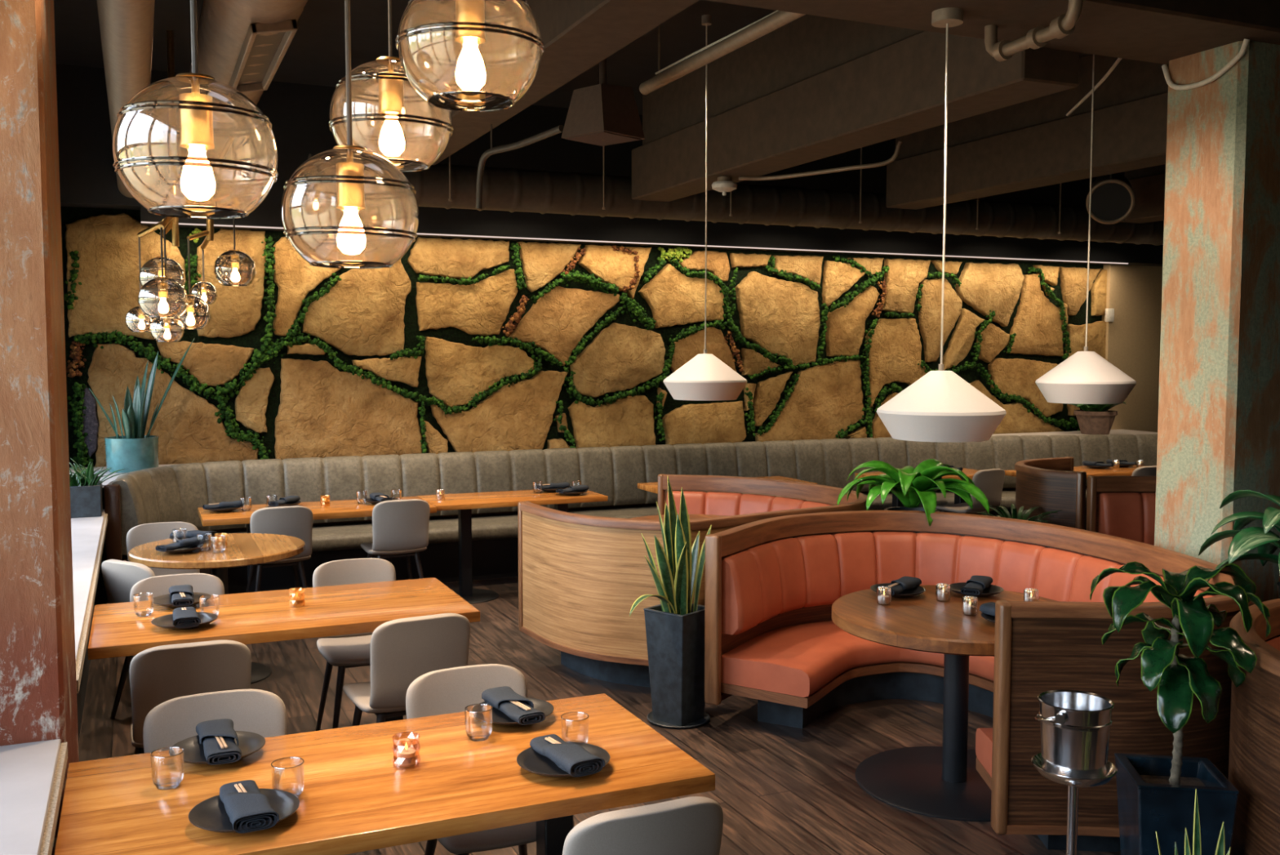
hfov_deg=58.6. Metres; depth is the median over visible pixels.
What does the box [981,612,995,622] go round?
dinner plate
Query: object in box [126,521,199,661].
dining chair
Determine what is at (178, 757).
water glass
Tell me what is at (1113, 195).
duct mouth
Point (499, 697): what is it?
napkin
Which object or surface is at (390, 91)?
socket
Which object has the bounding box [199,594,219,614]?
water glass
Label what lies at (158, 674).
dining chair
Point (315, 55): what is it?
ceiling
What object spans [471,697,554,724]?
dinner plate
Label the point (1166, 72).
pipe
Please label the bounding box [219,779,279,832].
napkin
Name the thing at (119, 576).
dining chair
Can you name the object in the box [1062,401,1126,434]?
potted plant
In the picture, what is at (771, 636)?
booth
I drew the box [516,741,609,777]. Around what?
dinner plate
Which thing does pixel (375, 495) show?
napkin
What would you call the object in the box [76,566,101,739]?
wall
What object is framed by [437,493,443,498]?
candle
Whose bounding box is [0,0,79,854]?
column
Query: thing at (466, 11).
socket
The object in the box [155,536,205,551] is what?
napkin
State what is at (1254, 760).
wooden partition
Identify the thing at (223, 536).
water glass
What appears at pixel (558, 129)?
conduit pipe
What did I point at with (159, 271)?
socket
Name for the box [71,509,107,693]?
sill
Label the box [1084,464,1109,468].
dinner plate
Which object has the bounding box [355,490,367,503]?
water glass
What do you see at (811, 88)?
ceiling beam
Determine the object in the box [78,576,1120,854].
floor
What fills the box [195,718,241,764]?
napkin
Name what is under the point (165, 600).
dinner plate
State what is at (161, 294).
socket
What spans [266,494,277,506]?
water glass
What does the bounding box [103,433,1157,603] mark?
banquette
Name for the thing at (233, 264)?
socket
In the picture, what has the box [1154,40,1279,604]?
column
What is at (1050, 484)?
booth
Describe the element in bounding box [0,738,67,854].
sill
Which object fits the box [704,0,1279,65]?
ceiling beam
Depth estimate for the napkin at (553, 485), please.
8.99 m
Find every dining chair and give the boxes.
[101,559,155,718]
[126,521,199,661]
[129,573,224,754]
[129,640,251,747]
[142,688,287,752]
[246,505,312,592]
[312,557,395,730]
[342,613,470,725]
[360,498,430,579]
[405,663,574,854]
[562,795,723,854]
[935,468,1004,515]
[1131,465,1156,475]
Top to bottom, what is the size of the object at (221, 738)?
0.005 m
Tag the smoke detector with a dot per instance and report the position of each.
(724, 184)
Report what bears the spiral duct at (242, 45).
hanging from the ceiling beam
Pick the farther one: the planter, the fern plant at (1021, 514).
the fern plant at (1021, 514)
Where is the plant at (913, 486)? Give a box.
[836,458,989,525]
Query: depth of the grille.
6.12 m
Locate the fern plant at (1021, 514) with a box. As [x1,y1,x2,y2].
[977,503,1059,522]
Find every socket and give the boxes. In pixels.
[137,311,145,319]
[157,263,167,276]
[157,284,168,297]
[163,320,170,328]
[179,80,214,150]
[186,302,195,312]
[200,285,206,293]
[231,257,239,268]
[336,151,365,210]
[377,62,404,116]
[454,0,485,44]
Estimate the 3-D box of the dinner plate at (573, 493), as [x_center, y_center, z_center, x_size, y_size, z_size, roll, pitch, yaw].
[-0.526,0.502,8.804,0.247,0.030,0.247,4,5,45]
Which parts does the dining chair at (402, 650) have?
leg, seat, leg, seat frame, backrest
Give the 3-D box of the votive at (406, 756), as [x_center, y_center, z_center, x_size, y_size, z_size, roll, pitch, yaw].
[-0.622,0.861,3.035,0.071,0.080,0.074,-2,4,-24]
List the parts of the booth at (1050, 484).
panel, cap rail, post, post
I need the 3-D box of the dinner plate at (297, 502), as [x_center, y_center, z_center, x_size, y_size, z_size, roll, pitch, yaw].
[-2.539,0.548,8.115,0.247,0.030,0.247,1,4,16]
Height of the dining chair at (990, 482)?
0.833 m
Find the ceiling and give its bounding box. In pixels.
[53,0,1092,115]
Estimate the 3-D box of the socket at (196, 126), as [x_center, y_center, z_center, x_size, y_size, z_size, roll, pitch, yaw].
[-0.867,-0.612,2.227,0.065,0.131,0.065,-2,4,-24]
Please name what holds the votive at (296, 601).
on the dining table at (260, 616)
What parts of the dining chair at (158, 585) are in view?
leg, leg, backrest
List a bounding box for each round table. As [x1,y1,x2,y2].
[128,533,305,684]
[631,514,726,519]
[831,584,1058,821]
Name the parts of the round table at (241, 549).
plate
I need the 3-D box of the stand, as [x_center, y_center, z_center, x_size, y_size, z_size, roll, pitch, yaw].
[1.247,1.300,3.299,0.290,0.668,0.290,-2,4,-24]
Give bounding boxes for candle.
[216,539,222,546]
[291,595,302,605]
[321,499,328,505]
[396,747,415,766]
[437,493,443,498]
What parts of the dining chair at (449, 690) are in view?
leg, backrest, seat, leg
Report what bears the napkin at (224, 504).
on the dinner plate at (223, 509)
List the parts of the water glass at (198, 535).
glass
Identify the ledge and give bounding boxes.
[69,429,1157,487]
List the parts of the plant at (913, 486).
planter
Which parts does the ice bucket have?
bail handle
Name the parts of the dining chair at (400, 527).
seat, seat frame, backrest, leg, leg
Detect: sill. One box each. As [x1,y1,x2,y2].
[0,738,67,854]
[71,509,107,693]
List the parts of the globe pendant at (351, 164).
cord, glass globe, bulb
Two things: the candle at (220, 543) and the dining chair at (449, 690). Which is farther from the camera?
the candle at (220, 543)
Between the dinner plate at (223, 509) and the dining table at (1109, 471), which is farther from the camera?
the dining table at (1109, 471)
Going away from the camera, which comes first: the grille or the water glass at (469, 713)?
the water glass at (469, 713)
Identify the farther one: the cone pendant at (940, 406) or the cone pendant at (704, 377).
the cone pendant at (704, 377)
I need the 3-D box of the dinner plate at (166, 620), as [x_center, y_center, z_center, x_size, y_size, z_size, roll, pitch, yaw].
[-1.828,0.783,4.578,0.247,0.030,0.247,-2,4,-24]
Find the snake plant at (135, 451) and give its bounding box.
[88,338,194,472]
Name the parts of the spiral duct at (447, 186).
hanger rod, hanger rod, hanger rod, hanger rod, hanger rod, hanger rod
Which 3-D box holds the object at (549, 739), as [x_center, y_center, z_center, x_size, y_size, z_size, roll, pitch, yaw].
[-0.221,0.845,3.049,0.016,0.005,0.110,-3,5,-34]
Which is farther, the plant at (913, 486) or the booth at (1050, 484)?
the booth at (1050, 484)
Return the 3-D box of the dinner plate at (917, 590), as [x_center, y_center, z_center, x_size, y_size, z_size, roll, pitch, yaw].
[1.169,0.744,5.167,0.247,0.030,0.247,3,5,39]
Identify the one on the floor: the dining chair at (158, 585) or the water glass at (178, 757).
the dining chair at (158, 585)
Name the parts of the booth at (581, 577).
post, rail, post, cap rail, backrest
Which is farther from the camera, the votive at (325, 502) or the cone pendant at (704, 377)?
the votive at (325, 502)
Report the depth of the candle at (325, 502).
8.14 m
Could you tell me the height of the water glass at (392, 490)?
0.089 m
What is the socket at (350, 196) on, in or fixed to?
attached to the globe pendant at (351, 164)
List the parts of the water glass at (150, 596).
glass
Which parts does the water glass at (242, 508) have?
glass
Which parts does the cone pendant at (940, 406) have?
lamp shade, cord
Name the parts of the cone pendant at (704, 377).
lamp shade, cord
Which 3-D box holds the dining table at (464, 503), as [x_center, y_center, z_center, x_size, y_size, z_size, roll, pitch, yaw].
[-0.978,0.897,8.752,1.330,0.750,0.620,-2,4,-24]
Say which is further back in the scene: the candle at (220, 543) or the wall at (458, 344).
the wall at (458, 344)
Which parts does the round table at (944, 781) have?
plate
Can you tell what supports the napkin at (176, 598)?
on the dinner plate at (165, 600)
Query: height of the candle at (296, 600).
0.032 m
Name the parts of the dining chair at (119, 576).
leg, backrest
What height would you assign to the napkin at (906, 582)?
0.041 m
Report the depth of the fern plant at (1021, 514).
8.27 m
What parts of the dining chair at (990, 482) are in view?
seat frame, seat, backrest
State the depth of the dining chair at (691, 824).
2.56 m
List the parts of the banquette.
panel, panel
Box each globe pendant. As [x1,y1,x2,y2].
[112,0,278,218]
[280,0,418,268]
[328,0,453,172]
[395,0,543,111]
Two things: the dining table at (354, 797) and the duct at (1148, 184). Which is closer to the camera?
the dining table at (354, 797)
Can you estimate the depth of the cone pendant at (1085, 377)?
6.13 m
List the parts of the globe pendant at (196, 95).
cord, glass globe, bulb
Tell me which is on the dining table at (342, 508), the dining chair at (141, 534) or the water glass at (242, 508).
the water glass at (242, 508)
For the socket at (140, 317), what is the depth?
7.61 m
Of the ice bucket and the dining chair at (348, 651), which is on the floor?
the dining chair at (348, 651)
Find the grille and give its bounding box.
[565,131,640,146]
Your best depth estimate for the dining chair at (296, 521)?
7.59 m
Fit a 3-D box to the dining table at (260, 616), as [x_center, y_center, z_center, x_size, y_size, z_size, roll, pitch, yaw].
[-1.528,1.151,4.933,1.505,0.750,0.800,-2,4,-24]
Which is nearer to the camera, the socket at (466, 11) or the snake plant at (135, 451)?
the socket at (466, 11)
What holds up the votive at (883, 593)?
on the round table at (944, 781)
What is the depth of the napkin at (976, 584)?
5.16 m
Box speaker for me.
[561,57,644,146]
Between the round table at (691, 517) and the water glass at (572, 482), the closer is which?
the round table at (691, 517)
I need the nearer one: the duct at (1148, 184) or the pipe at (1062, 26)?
the pipe at (1062, 26)
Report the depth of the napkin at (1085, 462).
10.77 m
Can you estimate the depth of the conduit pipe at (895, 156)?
7.56 m
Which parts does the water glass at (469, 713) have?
glass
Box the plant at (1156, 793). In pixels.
[1089,560,1271,854]
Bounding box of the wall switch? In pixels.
[1105,308,1114,321]
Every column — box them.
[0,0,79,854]
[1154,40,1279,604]
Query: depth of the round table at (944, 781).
4.83 m
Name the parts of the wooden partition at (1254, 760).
cap rail, backrest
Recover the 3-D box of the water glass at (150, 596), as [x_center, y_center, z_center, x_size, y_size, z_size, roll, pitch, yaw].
[-2.074,0.741,4.763,0.078,0.089,0.078,-3,5,-42]
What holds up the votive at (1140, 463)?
on the dining table at (1109, 471)
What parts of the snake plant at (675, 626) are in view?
planter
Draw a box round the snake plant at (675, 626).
[629,476,711,728]
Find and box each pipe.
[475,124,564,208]
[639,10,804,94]
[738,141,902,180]
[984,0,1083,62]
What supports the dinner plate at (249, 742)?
on the dining table at (354, 797)
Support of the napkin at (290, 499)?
on the dinner plate at (297, 502)
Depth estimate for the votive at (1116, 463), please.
10.82 m
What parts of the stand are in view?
dish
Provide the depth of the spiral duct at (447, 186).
9.73 m
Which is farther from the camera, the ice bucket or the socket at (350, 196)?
the ice bucket
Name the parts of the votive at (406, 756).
glass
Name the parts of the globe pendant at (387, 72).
cord, glass globe, bulb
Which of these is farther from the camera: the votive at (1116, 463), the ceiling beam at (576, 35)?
the votive at (1116, 463)
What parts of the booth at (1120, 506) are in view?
post, panel, cap rail, backrest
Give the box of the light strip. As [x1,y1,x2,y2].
[141,221,1128,263]
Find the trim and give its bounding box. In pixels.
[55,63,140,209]
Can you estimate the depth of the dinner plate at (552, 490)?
8.93 m
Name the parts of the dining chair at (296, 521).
leg, leg, seat frame, backrest, seat, leg, leg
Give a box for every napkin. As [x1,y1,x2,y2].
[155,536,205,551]
[168,584,194,605]
[169,529,217,538]
[172,606,200,627]
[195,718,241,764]
[202,500,244,509]
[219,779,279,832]
[267,495,300,506]
[369,492,391,502]
[481,685,545,724]
[529,733,604,776]
[535,481,569,488]
[555,484,588,493]
[886,576,921,595]
[941,465,963,471]
[960,574,992,595]
[979,601,995,615]
[1082,460,1113,466]
[1106,458,1136,465]
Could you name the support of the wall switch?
attached to the wall at (458, 344)
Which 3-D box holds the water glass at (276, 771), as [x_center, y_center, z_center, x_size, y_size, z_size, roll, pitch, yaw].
[-0.870,0.870,2.817,0.078,0.089,0.078,0,4,1]
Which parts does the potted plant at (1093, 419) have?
pot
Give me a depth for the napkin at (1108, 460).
10.91 m
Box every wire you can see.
[655,10,777,75]
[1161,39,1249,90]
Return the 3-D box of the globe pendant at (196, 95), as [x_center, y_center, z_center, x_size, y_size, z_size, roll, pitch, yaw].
[-0.867,-0.983,2.202,0.302,1.130,0.302,1,4,19]
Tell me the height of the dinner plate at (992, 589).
0.030 m
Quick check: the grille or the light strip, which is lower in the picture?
the light strip
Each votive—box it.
[216,537,226,546]
[290,592,303,606]
[321,497,328,505]
[395,742,417,768]
[435,488,444,499]
[876,586,891,604]
[935,582,951,601]
[961,595,977,615]
[1023,587,1039,600]
[1112,459,1119,467]
[1136,459,1143,467]
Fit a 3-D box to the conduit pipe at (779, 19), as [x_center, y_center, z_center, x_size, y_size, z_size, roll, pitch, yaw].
[0.435,-2.165,5.624,0.070,0.624,2.020,-2,4,-24]
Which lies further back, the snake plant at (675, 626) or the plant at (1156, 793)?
the snake plant at (675, 626)
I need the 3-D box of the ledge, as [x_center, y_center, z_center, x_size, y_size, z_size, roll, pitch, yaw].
[0.813,0.219,10.212,10.900,0.020,1.396,-2,4,-24]
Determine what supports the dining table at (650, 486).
on the floor
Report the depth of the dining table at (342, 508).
7.91 m
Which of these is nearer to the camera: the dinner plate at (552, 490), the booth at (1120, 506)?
the booth at (1120, 506)
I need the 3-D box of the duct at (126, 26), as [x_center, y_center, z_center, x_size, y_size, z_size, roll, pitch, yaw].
[-1.392,-1.456,3.067,0.190,0.190,12.500,-2,4,-24]
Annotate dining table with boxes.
[53,693,715,854]
[87,577,479,721]
[197,496,436,591]
[417,487,608,603]
[637,475,817,493]
[854,467,978,506]
[1004,465,1145,479]
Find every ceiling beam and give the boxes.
[397,0,698,164]
[631,14,1079,201]
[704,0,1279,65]
[885,54,1168,209]
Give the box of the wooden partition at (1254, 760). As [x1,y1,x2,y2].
[1228,598,1279,854]
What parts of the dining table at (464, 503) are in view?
plate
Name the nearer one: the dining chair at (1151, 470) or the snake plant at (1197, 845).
the snake plant at (1197, 845)
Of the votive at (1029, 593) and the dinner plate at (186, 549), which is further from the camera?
the dinner plate at (186, 549)
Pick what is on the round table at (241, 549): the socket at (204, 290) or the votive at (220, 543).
the votive at (220, 543)
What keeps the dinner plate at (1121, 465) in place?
on the dining table at (1109, 471)
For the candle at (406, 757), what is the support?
on the votive at (406, 756)
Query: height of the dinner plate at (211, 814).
0.030 m
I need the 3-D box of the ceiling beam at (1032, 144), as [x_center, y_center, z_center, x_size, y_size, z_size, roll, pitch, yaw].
[3.240,-2.237,8.184,0.340,0.820,4.440,-2,4,-24]
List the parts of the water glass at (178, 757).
glass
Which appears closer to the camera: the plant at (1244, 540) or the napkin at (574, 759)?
the napkin at (574, 759)
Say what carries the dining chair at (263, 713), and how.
on the floor
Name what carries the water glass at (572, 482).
on the dining table at (464, 503)
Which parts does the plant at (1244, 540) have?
planter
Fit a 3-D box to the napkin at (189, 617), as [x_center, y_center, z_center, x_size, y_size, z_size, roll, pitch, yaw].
[-1.824,0.755,4.578,0.101,0.041,0.257,-2,4,-24]
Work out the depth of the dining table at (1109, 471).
10.55 m
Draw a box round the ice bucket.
[1035,688,1114,783]
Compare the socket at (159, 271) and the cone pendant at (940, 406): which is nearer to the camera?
the cone pendant at (940, 406)
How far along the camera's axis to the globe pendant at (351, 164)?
2.55 m
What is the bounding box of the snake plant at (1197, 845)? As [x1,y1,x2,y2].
[1155,788,1231,854]
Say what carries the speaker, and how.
hanging from the ceiling
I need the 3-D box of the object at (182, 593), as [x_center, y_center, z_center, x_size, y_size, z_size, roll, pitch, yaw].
[-1.976,0.721,4.923,0.016,0.005,0.110,-2,4,-27]
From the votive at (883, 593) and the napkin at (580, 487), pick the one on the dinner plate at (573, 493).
the napkin at (580, 487)
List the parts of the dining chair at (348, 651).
leg, leg, seat, backrest, seat frame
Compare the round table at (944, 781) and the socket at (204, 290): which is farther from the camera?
the socket at (204, 290)
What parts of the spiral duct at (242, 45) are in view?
register frame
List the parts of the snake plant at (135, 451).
pot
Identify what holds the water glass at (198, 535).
on the round table at (241, 549)
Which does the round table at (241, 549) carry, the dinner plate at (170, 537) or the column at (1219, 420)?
the dinner plate at (170, 537)
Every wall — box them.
[60,206,1162,588]
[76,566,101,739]
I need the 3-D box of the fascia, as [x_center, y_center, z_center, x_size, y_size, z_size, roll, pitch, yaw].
[2.101,-2.293,11.292,12.940,1.120,0.360,-2,4,-24]
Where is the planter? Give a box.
[69,458,125,517]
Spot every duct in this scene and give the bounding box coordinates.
[96,0,155,198]
[189,0,307,122]
[307,146,1164,245]
[1120,164,1165,223]
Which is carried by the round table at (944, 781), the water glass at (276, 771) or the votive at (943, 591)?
the votive at (943, 591)
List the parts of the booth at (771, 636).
post, seat rail, rail, backrest, cap rail, post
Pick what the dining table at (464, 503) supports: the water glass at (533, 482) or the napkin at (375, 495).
the water glass at (533, 482)
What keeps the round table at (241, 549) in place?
on the floor
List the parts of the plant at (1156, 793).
planter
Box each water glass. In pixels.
[133,592,153,617]
[150,746,183,790]
[172,528,186,542]
[196,533,212,551]
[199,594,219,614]
[210,534,225,552]
[240,497,251,511]
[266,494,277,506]
[271,756,304,797]
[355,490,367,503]
[391,488,401,499]
[464,703,492,741]
[532,480,542,493]
[560,711,588,742]
[571,480,581,485]
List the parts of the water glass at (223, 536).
glass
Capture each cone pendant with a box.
[662,14,747,400]
[876,7,1006,442]
[1035,54,1136,404]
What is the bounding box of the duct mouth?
[1085,173,1135,224]
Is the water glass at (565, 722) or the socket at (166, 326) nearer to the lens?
the water glass at (565, 722)
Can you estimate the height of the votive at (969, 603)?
0.072 m
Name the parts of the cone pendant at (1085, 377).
lamp shade, cord, conduit wire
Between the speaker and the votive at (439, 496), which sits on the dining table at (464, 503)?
the votive at (439, 496)
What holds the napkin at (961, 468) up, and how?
on the dinner plate
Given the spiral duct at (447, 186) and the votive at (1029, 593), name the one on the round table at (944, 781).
the votive at (1029, 593)
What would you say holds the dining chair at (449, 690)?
on the floor
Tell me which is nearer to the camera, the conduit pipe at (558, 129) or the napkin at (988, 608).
the napkin at (988, 608)
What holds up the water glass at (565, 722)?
on the dining table at (354, 797)
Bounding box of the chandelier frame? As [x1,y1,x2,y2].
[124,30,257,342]
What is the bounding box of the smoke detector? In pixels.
[711,176,737,195]
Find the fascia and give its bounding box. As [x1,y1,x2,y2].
[140,70,1163,266]
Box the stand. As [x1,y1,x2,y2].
[1031,751,1117,854]
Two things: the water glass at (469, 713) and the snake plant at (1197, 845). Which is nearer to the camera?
the snake plant at (1197, 845)
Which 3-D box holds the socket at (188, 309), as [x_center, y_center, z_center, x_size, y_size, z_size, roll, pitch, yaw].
[-3.000,-0.822,7.601,0.056,0.113,0.056,-2,4,-24]
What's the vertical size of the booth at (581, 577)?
0.953 m
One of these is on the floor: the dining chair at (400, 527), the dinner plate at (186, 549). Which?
the dining chair at (400, 527)
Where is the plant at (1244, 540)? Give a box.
[1198,489,1279,598]
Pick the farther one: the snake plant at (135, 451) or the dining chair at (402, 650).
the snake plant at (135, 451)
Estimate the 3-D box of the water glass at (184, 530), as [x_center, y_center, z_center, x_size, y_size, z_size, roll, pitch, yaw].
[-2.626,0.625,6.505,0.078,0.089,0.078,3,5,37]
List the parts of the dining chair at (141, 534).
backrest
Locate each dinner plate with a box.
[151,611,217,629]
[153,591,211,608]
[159,543,203,553]
[168,536,208,541]
[168,730,265,764]
[188,787,299,832]
[204,506,240,511]
[265,500,301,506]
[363,497,398,504]
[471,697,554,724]
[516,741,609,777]
[537,487,567,492]
[558,489,587,495]
[870,582,925,597]
[949,582,1004,596]
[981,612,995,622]
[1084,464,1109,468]
[1107,462,1133,466]
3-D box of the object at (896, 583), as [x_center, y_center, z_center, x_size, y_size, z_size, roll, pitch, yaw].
[1.147,0.707,5.132,0.016,0.005,0.110,3,5,36]
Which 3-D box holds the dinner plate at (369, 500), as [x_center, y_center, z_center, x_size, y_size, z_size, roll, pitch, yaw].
[-1.885,0.536,8.294,0.247,0.030,0.247,-2,4,-29]
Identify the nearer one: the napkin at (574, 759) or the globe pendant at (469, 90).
the globe pendant at (469, 90)
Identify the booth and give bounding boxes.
[517,473,866,686]
[704,510,1256,851]
[1014,456,1086,529]
[1085,475,1279,581]
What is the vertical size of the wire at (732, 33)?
0.016 m

